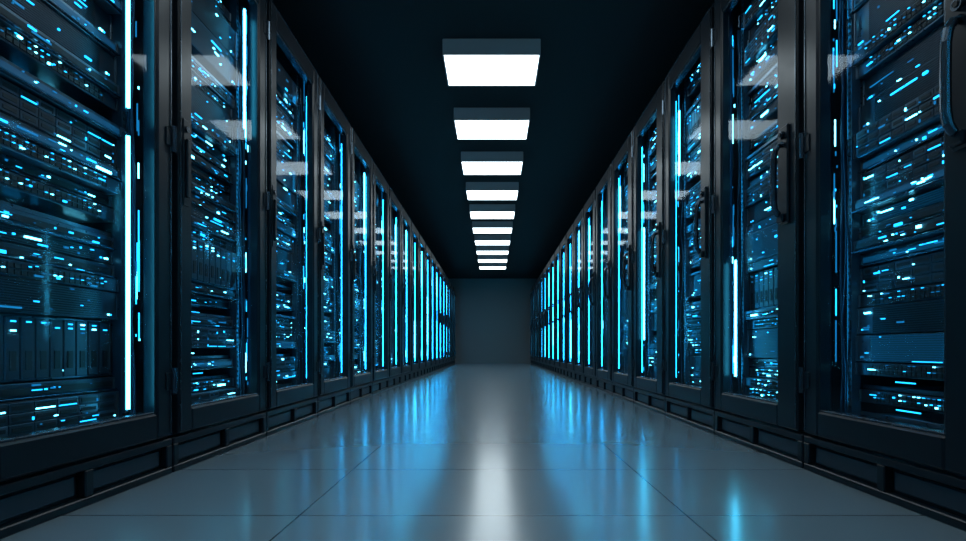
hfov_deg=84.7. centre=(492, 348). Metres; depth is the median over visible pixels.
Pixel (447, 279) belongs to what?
rack
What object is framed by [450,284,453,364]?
rack
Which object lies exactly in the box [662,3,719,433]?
rack
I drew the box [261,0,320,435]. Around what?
rack
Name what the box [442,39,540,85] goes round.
ceiling light
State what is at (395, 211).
rack
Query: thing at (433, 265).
rack
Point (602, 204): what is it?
rack
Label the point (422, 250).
rack
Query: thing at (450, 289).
rack
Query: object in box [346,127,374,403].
rack
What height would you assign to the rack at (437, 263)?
2.200 m
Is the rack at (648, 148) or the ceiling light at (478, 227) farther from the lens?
the ceiling light at (478, 227)
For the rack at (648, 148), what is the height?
2.200 m
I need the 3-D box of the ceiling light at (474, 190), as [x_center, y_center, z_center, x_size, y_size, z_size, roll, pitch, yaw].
[-0.010,-2.123,7.137,0.690,0.114,0.450,0,0,0]
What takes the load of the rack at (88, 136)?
on the floor
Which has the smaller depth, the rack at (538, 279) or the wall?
the rack at (538, 279)
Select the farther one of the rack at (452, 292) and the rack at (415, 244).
the rack at (452, 292)
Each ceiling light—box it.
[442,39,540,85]
[454,108,529,139]
[461,152,522,174]
[466,182,518,199]
[469,204,514,218]
[472,221,512,233]
[474,235,510,244]
[476,246,508,254]
[478,255,507,262]
[479,263,505,268]
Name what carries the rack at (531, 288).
on the floor
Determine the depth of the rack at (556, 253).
9.39 m
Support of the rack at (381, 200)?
on the floor
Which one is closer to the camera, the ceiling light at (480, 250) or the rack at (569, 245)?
the rack at (569, 245)
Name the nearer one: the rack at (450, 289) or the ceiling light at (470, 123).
the ceiling light at (470, 123)
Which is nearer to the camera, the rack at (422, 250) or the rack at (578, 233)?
the rack at (578, 233)
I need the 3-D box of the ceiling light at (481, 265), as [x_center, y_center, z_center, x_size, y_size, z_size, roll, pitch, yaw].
[-0.010,-2.123,13.522,0.690,0.114,0.450,0,0,0]
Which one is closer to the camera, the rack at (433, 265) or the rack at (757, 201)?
the rack at (757, 201)
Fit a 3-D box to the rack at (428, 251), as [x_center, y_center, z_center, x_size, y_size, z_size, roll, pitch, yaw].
[-1.596,-0.670,9.060,1.020,2.200,0.750,0,0,0]
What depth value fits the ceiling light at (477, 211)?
7.98 m
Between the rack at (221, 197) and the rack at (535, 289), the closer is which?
the rack at (221, 197)
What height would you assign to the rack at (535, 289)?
2.200 m
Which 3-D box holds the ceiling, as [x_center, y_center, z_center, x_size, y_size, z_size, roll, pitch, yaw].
[0.000,-2.230,7.100,4.800,0.100,18.800,0,0,0]
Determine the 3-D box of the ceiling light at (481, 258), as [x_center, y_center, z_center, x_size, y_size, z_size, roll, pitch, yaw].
[-0.010,-2.123,12.458,0.690,0.114,0.450,0,0,0]
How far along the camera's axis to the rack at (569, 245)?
7.88 m
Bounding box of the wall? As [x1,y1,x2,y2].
[449,279,536,362]
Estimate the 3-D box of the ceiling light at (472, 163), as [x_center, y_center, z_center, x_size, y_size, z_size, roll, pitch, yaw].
[-0.010,-2.123,6.072,0.690,0.114,0.450,0,0,0]
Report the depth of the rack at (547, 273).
10.92 m
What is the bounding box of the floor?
[0,363,965,540]
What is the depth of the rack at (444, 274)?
12.38 m
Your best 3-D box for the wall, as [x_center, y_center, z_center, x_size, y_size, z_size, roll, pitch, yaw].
[0.000,-0.875,16.450,4.800,2.610,0.100,0,0,0]
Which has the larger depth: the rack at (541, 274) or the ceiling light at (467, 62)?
the rack at (541, 274)
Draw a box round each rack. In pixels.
[0,0,176,538]
[164,0,269,471]
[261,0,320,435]
[313,75,352,416]
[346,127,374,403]
[369,161,390,395]
[387,187,402,388]
[398,206,411,383]
[409,221,419,379]
[417,233,425,376]
[424,244,431,374]
[431,252,435,372]
[435,260,439,370]
[439,266,443,369]
[443,271,446,367]
[446,276,448,366]
[449,280,451,365]
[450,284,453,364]
[453,287,455,363]
[530,288,532,363]
[532,284,535,364]
[534,280,536,365]
[536,276,539,366]
[539,271,542,367]
[542,266,546,368]
[545,260,550,370]
[549,254,554,372]
[554,244,561,374]
[559,235,566,376]
[565,222,576,379]
[573,207,583,383]
[582,188,598,388]
[594,163,613,394]
[610,130,635,402]
[631,80,668,414]
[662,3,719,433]
[711,0,810,467]
[799,0,965,531]
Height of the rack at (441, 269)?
2.200 m
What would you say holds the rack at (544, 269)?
on the floor
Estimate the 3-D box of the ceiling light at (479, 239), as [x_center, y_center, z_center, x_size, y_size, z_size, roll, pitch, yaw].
[-0.010,-2.123,10.329,0.690,0.114,0.450,0,0,0]
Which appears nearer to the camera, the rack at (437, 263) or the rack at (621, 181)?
the rack at (621, 181)
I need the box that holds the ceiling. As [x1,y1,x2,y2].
[272,0,714,278]
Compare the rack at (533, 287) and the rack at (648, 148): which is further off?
the rack at (533, 287)
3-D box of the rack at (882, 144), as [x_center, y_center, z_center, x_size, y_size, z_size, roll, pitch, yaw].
[1.575,-0.670,1.520,1.062,2.200,0.750,0,0,0]
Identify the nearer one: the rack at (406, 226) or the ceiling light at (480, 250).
the rack at (406, 226)
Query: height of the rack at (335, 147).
2.200 m
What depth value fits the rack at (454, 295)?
15.41 m
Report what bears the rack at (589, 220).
on the floor
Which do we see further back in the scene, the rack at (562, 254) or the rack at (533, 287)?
the rack at (533, 287)
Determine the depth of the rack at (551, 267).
10.16 m
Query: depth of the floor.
1.69 m

